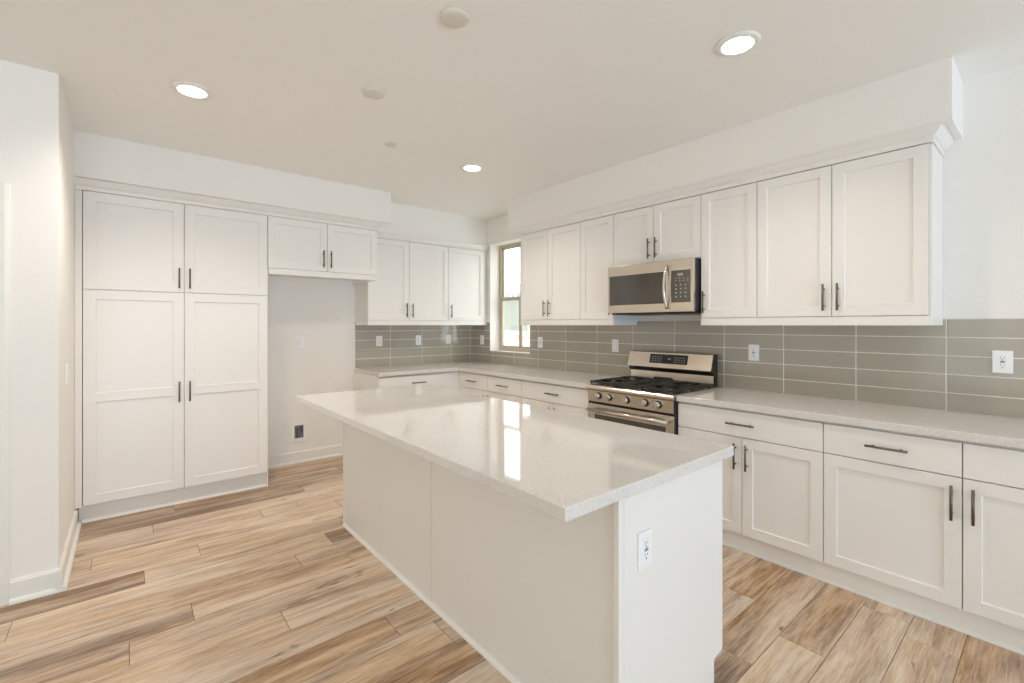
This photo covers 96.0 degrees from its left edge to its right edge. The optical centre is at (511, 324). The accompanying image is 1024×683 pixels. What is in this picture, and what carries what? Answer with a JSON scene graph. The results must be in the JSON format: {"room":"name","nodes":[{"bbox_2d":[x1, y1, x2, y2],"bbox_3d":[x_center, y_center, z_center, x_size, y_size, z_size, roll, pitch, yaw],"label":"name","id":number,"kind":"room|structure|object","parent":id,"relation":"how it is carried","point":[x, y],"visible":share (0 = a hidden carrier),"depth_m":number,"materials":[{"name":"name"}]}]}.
{"room":"kitchen","nodes":[
{"label":"kitchen","id":0,"kind":"room"},
{"bbox_2d":[0,60,25,579],"bbox_3d":[-3.940,0.036,1.192,3.728,2.707,0.120,0,0,-40],"label":"wall","id":1,"kind":"structure","parent":0,"point":[12,75],"depth_m":2.32,"materials":[{"name":"paint"}]},
{"bbox_2d":[0,182,9,605],"bbox_3d":[-2.926,0.342,2.030,0.990,2.096,0.138,0,0,-40],"label":"trim","id":2,"kind":"structure","parent":1,"relation":"attached to","point":[4,187],"depth_m":2.28,"materials":[{"name":"paint"}]},
{"bbox_2d":[9,568,58,604],"bbox_3d":[-2.436,1.334,2.352,0.175,0.112,0.034,0,0,-40],"label":"baseboard","id":3,"kind":"structure","parent":1,"relation":"attached to","point":[30,587],"depth_m":2.35,"materials":[{"name":"paint"}]},
{"bbox_2d":[26,66,78,575],"bbox_3d":[-2.935,0.036,2.988,0.120,2.707,1.583,0,0,-40],"label":"wall","id":4,"kind":"structure","parent":0,"point":[50,186],"depth_m":2.39,"materials":[{"name":"paint"}]},
{"bbox_2d":[65,363,68,383],"bbox_3d":[-2.612,0.285,2.706,0.011,0.117,0.074,0,0,-40],"label":"light switch","id":5,"kind":"object","parent":4,"relation":"attached to","point":[66,364],"visible":1,"depth_m":2.68,"materials":[{"name":"white plastic"}]},
{"bbox_2d":[58,510,81,591],"bbox_3d":[-2.677,1.334,2.800,0.034,0.112,1.032,0,0,-40],"label":"baseboard","id":6,"kind":"structure","parent":4,"relation":"attached to","point":[65,567],"depth_m":2.67,"materials":[{"name":"paint"}]},
{"bbox_2d":[74,131,487,245],"bbox_3d":[-1.744,-1.155,4.582,3.752,0.325,0.667,0,0,-40],"label":"soffit","id":7,"kind":"structure","parent":0,"point":[97,157],"depth_m":3.82,"materials":[{"name":"paint"}]},
{"bbox_2d":[268,238,469,455],"bbox_3d":[-2.068,0.036,4.876,3.872,2.707,0.200,0,0,-40],"label":"wall","id":8,"kind":"structure","parent":0,"point":[322,312],"depth_m":4.72,"materials":[{"name":"paint"}]},
{"bbox_2d":[74,176,488,251],"bbox_3d":[-1.746,-0.967,4.581,3.748,0.090,0.660,0,0,-40],"label":"crown molding","id":9,"kind":"structure","parent":8,"relation":"attached to","point":[86,184],"depth_m":3.82,"materials":[{"name":"paint"}]},
{"bbox_2d":[292,422,305,441],"bbox_3d":[-2.158,1.083,4.664,0.128,0.190,0.019,0,0,-40],"label":"water valve box","id":10,"kind":"object","parent":8,"relation":"attached to","point":[298,429],"visible":1,"depth_m":4.67,"materials":[{"name":"white plastic"}]},
{"bbox_2d":[296,337,303,347],"bbox_3d":[-2.148,0.177,4.673,0.074,0.117,0.009,0,0,-40],"label":"wall outlet","id":11,"kind":"object","parent":8,"relation":"attached to","point":[299,340],"visible":1,"depth_m":4.67,"materials":[{"name":"white plastic"}]},
{"bbox_2d":[268,444,342,468],"bbox_3d":[-2.083,1.334,4.712,0.987,0.112,0.034,0,0,-40],"label":"baseboard","id":12,"kind":"structure","parent":8,"relation":"attached to","point":[290,458],"depth_m":4.69,"materials":[{"name":"paint"}]},
{"bbox_2d":[268,216,376,284],"bbox_3d":[-1.893,-0.688,4.473,0.978,0.497,0.640,0,0,-40],"label":"upper cabinet","id":13,"kind":"object","parent":8,"relation":"attached to","point":[296,248],"visible":0.98,"depth_m":4.23,"materials":[{"name":"paint"}]},
{"bbox_2d":[356,238,447,324],"bbox_3d":[-1.217,-0.458,5.213,0.980,0.922,0.372,0,0,-40],"label":"upper cabinet","id":14,"kind":"object","parent":8,"relation":"attached to","point":[410,287],"visible":0.98,"depth_m":5.07,"materials":[{"name":"paint"}]},
{"bbox_2d":[355,322,471,367],"bbox_3d":[-1.119,0.221,5.535,1.554,0.509,0.007,0,0,-40],"label":"tile backsplash","id":15,"kind":"structure","parent":8,"relation":"attached to","point":[399,347],"depth_m":5.47,"materials":[{"name":"tile"}]},
{"bbox_2d":[376,336,381,345],"bbox_3d":[-1.499,0.183,5.206,0.074,0.117,0.009,0,0,-40],"label":"wall outlet","id":16,"kind":"object","parent":15,"relation":"attached to","point":[378,338],"visible":1,"depth_m":5.20,"materials":[{"name":"white plastic"}]},
{"bbox_2d":[416,335,420,344],"bbox_3d":[-1.121,0.183,5.523,0.074,0.117,0.009,0,0,-40],"label":"wall outlet","id":17,"kind":"object","parent":15,"relation":"attached to","point":[418,337],"visible":1,"depth_m":5.52,"materials":[{"name":"white plastic"}]},
{"bbox_2d":[446,335,450,343],"bbox_3d":[-0.801,0.183,5.791,0.074,0.117,0.009,0,0,-40],"label":"wall outlet","id":18,"kind":"object","parent":15,"relation":"attached to","point":[448,337],"visible":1,"depth_m":5.79,"materials":[{"name":"white plastic"}]},
{"bbox_2d":[448,247,486,324],"bbox_3d":[-0.624,-0.458,5.710,0.568,0.922,0.372,0,0,-40],"label":"upper cabinet","id":19,"kind":"object","parent":8,"relation":"attached to","point":[467,269],"visible":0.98,"depth_m":5.59,"materials":[{"name":"paint"}]},
{"bbox_2d":[0,0,1023,219],"bbox_3d":[-0.397,-1.392,0.015,8.050,0.150,9.800,0,0,-40],"label":"ceiling","id":20,"kind":"structure","parent":0,"point":[537,94],"depth_m":2.40,"materials":[{"name":"paint"}]},
{"bbox_2d":[171,81,212,99],"bbox_3d":[-1.792,-1.311,2.584,0.196,0.012,0.196,0,0,-40],"label":"recessed light","id":21,"kind":"object","parent":20,"relation":"in","point":[188,89],"visible":1,"depth_m":2.57,"materials":[{"name":"paint"}]},
{"bbox_2d":[362,86,384,99],"bbox_3d":[-0.782,-1.308,2.606,0.126,0.017,0.126,0,0,-40],"label":"cover plate","id":22,"kind":"object","parent":20,"relation":"attached to","point":[371,92],"visible":1,"depth_m":2.58,"materials":[{"name":"plastic"}]},
{"bbox_2d":[385,142,395,146],"bbox_3d":[-0.885,-1.313,3.357,0.084,0.008,0.084,0,0,-40],"label":"sprinkler cover","id":23,"kind":"object","parent":20,"relation":"attached to","point":[389,144],"visible":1,"depth_m":3.35,"materials":[{"name":"plastic"}]},
{"bbox_2d":[440,6,468,28],"bbox_3d":[-0.245,-1.308,1.968,0.126,0.017,0.126,0,0,-40],"label":"cover plate","id":24,"kind":"object","parent":20,"relation":"attached to","point":[454,17],"visible":1,"depth_m":1.95,"materials":[{"name":"plastic"}]},
{"bbox_2d":[461,163,483,171],"bbox_3d":[-0.332,-1.311,3.852,0.196,0.012,0.196,0,0,-40],"label":"recessed light","id":25,"kind":"object","parent":20,"relation":"in","point":[469,167],"visible":1,"depth_m":3.83,"materials":[{"name":"paint"}]},
{"bbox_2d":[715,30,760,56],"bbox_3d":[1.056,-1.311,2.158,0.196,0.012,0.196,0,0,-40],"label":"recessed light","id":26,"kind":"object","parent":20,"relation":"in","point":[741,42],"visible":1,"depth_m":2.14,"materials":[{"name":"paint"}]},
{"bbox_2d":[0,455,1023,682],"bbox_3d":[-0.432,1.465,-0.014,7.960,0.150,9.800,0,0,-40],"label":"floor","id":27,"kind":"structure","parent":0,"point":[269,584],"depth_m":2.17,"materials":[{"name":"brown wood"}]},
{"bbox_2d":[75,189,267,522],"bbox_3d":[-2.727,0.227,3.775,1.206,2.326,0.640,0,0,-40],"label":"pantry cabinet","id":28,"kind":"object","parent":27,"relation":"on","point":[171,299],"visible":1,"depth_m":3.51,"materials":[{"name":"paint"}]},
{"bbox_2d":[354,372,449,389],"bbox_3d":[-1.189,0.952,5.053,0.839,0.874,0.654,0,0,-40],"label":"base cabinet","id":29,"kind":"object","parent":27,"relation":"on","point":[362,381],"visible":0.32,"depth_m":4.83,"materials":[{"name":"paint"}]},
{"bbox_2d":[355,361,617,388],"bbox_3d":[-0.306,0.495,4.569,1.563,0.038,2.534,0,0,-40],"label":"countertop","id":30,"kind":"structure","parent":29,"relation":"on","point":[566,378],"depth_m":4.73,"materials":[{"name":"stone"}]},
{"bbox_2d":[449,371,461,391],"bbox_3d":[-0.587,0.905,5.548,0.718,0.770,0.651,0,0,-40],"label":"base cabinet","id":31,"kind":"object","parent":27,"relation":"on","point":[455,376],"visible":0.12,"depth_m":5.16,"materials":[{"name":"paint"}]},
{"bbox_2d":[461,372,488,396],"bbox_3d":[-0.190,0.955,5.136,0.654,0.870,0.490,0,0,-40],"label":"base cabinet","id":32,"kind":"object","parent":27,"relation":"on","point":[472,383],"visible":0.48,"depth_m":4.93,"materials":[{"name":"paint"}]},
{"bbox_2d":[486,375,522,403],"bbox_3d":[0.141,0.955,4.741,0.654,0.870,0.539,0,0,-40],"label":"base cabinet","id":33,"kind":"object","parent":27,"relation":"on","point":[502,388],"visible":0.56,"depth_m":4.54,"materials":[{"name":"paint"}]},
{"bbox_2d":[342,423,721,682],"bbox_3d":[-0.167,0.952,2.518,0.696,0.876,2.356,0,0,-40],"label":"kitchen island","id":34,"kind":"object","parent":27,"relation":"on","point":[542,597],"visible":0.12,"depth_m":1.73,"materials":[{"name":"paint"}]},
{"bbox_2d":[296,384,733,521],"bbox_3d":[-0.289,0.494,2.451,0.956,0.038,2.475,0,0,-40],"label":"island countertop","id":35,"kind":"structure","parent":34,"relation":"on","point":[564,466],"depth_m":1.83,"materials":[{"name":"stone"}]},
{"bbox_2d":[638,528,651,570],"bbox_3d":[0.426,0.716,1.472,0.074,0.117,0.009,0,0,-40],"label":"wall outlet","id":36,"kind":"object","parent":34,"relation":"attached to","point":[645,537],"visible":1,"depth_m":1.47,"materials":[{"name":"white plastic"}]},
{"bbox_2d":[643,538,648,560],"bbox_3d":[0.427,0.716,1.470,0.033,0.066,0.003,0,0,-40],"label":"receptacle","id":37,"kind":"object","parent":36,"relation":"attached to","point":[645,540],"depth_m":1.47,"materials":[{"name":"white plastic"}]},
{"bbox_2d":[522,380,587,416],"bbox_3d":[0.583,0.955,4.213,0.654,0.870,0.838,0,0,-40],"label":"base cabinet","id":38,"kind":"object","parent":27,"relation":"on","point":[567,399],"visible":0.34,"depth_m":4.00,"materials":[{"name":"paint"}]},
{"bbox_2d":[586,350,716,434],"bbox_3d":[1.060,0.806,3.568,0.654,1.168,0.759,0,0,-40],"label":"gas range","id":39,"kind":"object","parent":27,"relation":"on","point":[646,398],"visible":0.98,"depth_m":3.49,"materials":[{"name":"silver metal"}]},
{"bbox_2d":[586,401,673,433],"bbox_3d":[1.060,0.925,3.568,0.654,0.870,0.747,0,0,-40],"label":"oven","id":40,"kind":"object","parent":39,"relation":"in","point":[653,415],"depth_m":3.32,"materials":[{"name":"silver glass"}]},
{"bbox_2d":[586,381,716,400],"bbox_3d":[1.073,0.491,3.578,0.622,0.040,0.759,0,0,-40],"label":"cooktop","id":41,"kind":"object","parent":39,"relation":"in","point":[608,389],"depth_m":3.38,"materials":[{"name":"black metal"}]},
{"bbox_2d":[678,402,825,581],"bbox_3d":[1.616,0.955,2.979,0.654,0.870,0.848,0,0,-40],"label":"base cabinet","id":42,"kind":"object","parent":27,"relation":"on","point":[773,481],"visible":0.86,"depth_m":2.68,"materials":[{"name":"paint"}]},
{"bbox_2d":[676,387,1023,448],"bbox_3d":[2.074,0.495,2.447,0.638,0.038,2.256,0,0,-40],"label":"countertop","id":43,"kind":"structure","parent":42,"relation":"on","point":[977,428],"depth_m":2.45,"materials":[{"name":"stone"}]},
{"bbox_2d":[824,422,963,632],"bbox_3d":[2.060,0.955,2.448,0.654,0.870,0.536,0,0,-40],"label":"base cabinet","id":44,"kind":"object","parent":27,"relation":"on","point":[893,500],"visible":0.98,"depth_m":2.24,"materials":[{"name":"paint"}]},
{"bbox_2d":[963,441,1023,654],"bbox_3d":[2.506,0.952,1.916,0.654,0.874,0.852,0,0,-40],"label":"base cabinet","id":45,"kind":"object","parent":27,"relation":"on","point":[993,475],"visible":0.99,"depth_m":1.99,"materials":[{"name":"paint"}]},
{"bbox_2d":[508,56,962,229],"bbox_3d":[1.200,-1.165,3.693,0.378,0.305,3.427,0,0,-40],"label":"soffit","id":46,"kind":"structure","parent":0,"point":[930,93],"depth_m":2.86,"materials":[{"name":"paint"}]},
{"bbox_2d":[477,64,1023,413],"bbox_3d":[2.582,0.036,2.509,0.220,2.707,9.800,0,0,-40],"label":"wall","id":47,"kind":"structure","parent":0,"point":[983,170],"depth_m":2.44,"materials":[{"name":"paint"}]},
{"bbox_2d":[500,242,529,351],"bbox_3d":[0.100,-0.338,5.572,0.055,1.320,0.741,0,0,-40],"label":"window","id":48,"kind":"structure","parent":47,"relation":"in","point":[521,348],"depth_m":5.76,"materials":[{"name":"beige plastic"}]},
{"bbox_2d":[521,222,581,324],"bbox_3d":[0.469,-0.463,4.562,0.379,0.932,0.819,0,0,-40],"label":"upper cabinet","id":49,"kind":"object","parent":47,"relation":"attached to","point":[550,258],"visible":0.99,"depth_m":4.43,"materials":[{"name":"paint"}]},
{"bbox_2d":[580,215,637,324],"bbox_3d":[0.851,-0.463,4.107,0.379,0.932,0.368,0,0,-40],"label":"upper cabinet","id":50,"kind":"object","parent":47,"relation":"attached to","point":[597,235],"visible":0.62,"depth_m":4.01,"materials":[{"name":"paint"}]},
{"bbox_2d":[614,195,700,266],"bbox_3d":[1.215,-0.700,3.672,0.379,0.458,0.766,0,0,-40],"label":"upper cabinet","id":51,"kind":"object","parent":47,"relation":"attached to","point":[671,230],"visible":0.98,"depth_m":3.53,"materials":[{"name":"paint"}]},
{"bbox_2d":[608,257,700,315],"bbox_3d":[1.170,-0.277,3.629,0.487,0.395,0.746,0,0,-40],"label":"microwave","id":52,"kind":"object","parent":51,"relation":"attached to","point":[668,287],"visible":0.95,"depth_m":3.45,"materials":[{"name":"silver metal"}]},
{"bbox_2d":[701,182,757,324],"bbox_3d":[1.583,-0.463,3.232,0.379,0.932,0.380,0,0,-40],"label":"upper cabinet","id":53,"kind":"object","parent":47,"relation":"attached to","point":[728,216],"visible":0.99,"depth_m":3.13,"materials":[{"name":"paint"}]},
{"bbox_2d":[511,121,953,234],"bbox_3d":[1.208,-0.972,3.676,0.382,0.082,3.327,0,0,-40],"label":"crown molding","id":54,"kind":"structure","parent":47,"relation":"attached to","point":[937,133],"depth_m":2.89,"materials":[{"name":"paint"}]},
{"bbox_2d":[472,318,1023,418],"bbox_3d":[1.274,0.221,3.893,0.007,0.509,5.600,0,0,-40],"label":"tile backsplash","id":55,"kind":"structure","parent":47,"relation":"attached to","point":[947,366],"depth_m":2.96,"materials":[{"name":"tile"}]},
{"bbox_2d":[480,335,483,344],"bbox_3d":[-0.381,0.190,5.857,0.009,0.117,0.074,0,0,-40],"label":"wall outlet","id":56,"kind":"object","parent":55,"relation":"attached to","point":[481,336],"visible":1,"depth_m":5.85,"materials":[{"name":"white plastic"}]},
{"bbox_2d":[538,337,542,347],"bbox_3d":[0.308,0.190,5.034,0.009,0.117,0.074,0,0,-40],"label":"wall outlet","id":57,"kind":"object","parent":55,"relation":"attached to","point":[540,339],"visible":1,"depth_m":5.03,"materials":[{"name":"white plastic"}]},
{"bbox_2d":[612,339,618,351],"bbox_3d":[0.953,0.192,4.261,0.011,0.117,0.074,0,0,-40],"label":"light switch","id":58,"kind":"object","parent":55,"relation":"attached to","point":[615,342],"visible":1,"depth_m":4.25,"materials":[{"name":"white plastic"}]},
{"bbox_2d":[748,344,758,360],"bbox_3d":[1.742,0.200,3.321,0.009,0.117,0.074,0,0,-40],"label":"wall outlet","id":59,"kind":"object","parent":55,"relation":"attached to","point":[753,350],"visible":1,"depth_m":3.32,"materials":[{"name":"white plastic"}]},
{"bbox_2d":[751,348,755,356],"bbox_3d":[1.740,0.200,3.320,0.003,0.066,0.033,0,0,-40],"label":"receptacle","id":60,"kind":"object","parent":59,"relation":"attached to","point":[753,350],"depth_m":3.32,"materials":[{"name":"white plastic"}]},
{"bbox_2d":[992,350,1012,373],"bbox_3d":[2.531,0.191,2.378,0.009,0.117,0.074,0,0,-40],"label":"wall outlet","id":61,"kind":"object","parent":55,"relation":"attached to","point":[1002,361],"visible":1,"depth_m":2.38,"materials":[{"name":"white plastic"}]},
{"bbox_2d":[998,355,1006,368],"bbox_3d":[2.530,0.191,2.377,0.003,0.066,0.033,0,0,-40],"label":"receptacle","id":62,"kind":"object","parent":61,"relation":"attached to","point":[1002,359],"depth_m":2.38,"materials":[{"name":"white plastic"}]},
{"bbox_2d":[757,143,942,324],"bbox_3d":[1.977,-0.463,2.762,0.379,0.932,0.847,0,0,-40],"label":"upper cabinet","id":63,"kind":"object","parent":47,"relation":"attached to","point":[859,241],"visible":1,"depth_m":2.59,"materials":[{"name":"paint"}]},
{"label":"outside","id":64,"kind":"structure","parent":0,"visible":0},
{"bbox_3d":[5.293,1.665,22.646,29.770,0.150,42.000,0,0,-40],"label":"ground","id":65,"kind":"structure","parent":64,"visible":0},
{"bbox_2d":[504,331,529,346],"bbox_3d":[1.158,0.860,8.229,0.260,1.460,7.200,0,0,-40],"label":"wall","id":66,"kind":"structure","parent":65,"relation":"on","point":[511,338],"depth_m":9.39,"materials":[{"name":"white paint"}]},
{"bbox_2d":[504,284,529,330],"bbox_3d":[0.827,-0.085,19.233,9.800,3.350,10.700,0,0,-40],"label":"neighbor house","id":67,"kind":"structure","parent":65,"relation":"on","point":[511,308],"depth_m":13.23,"materials":[{"name":"grey paint"}]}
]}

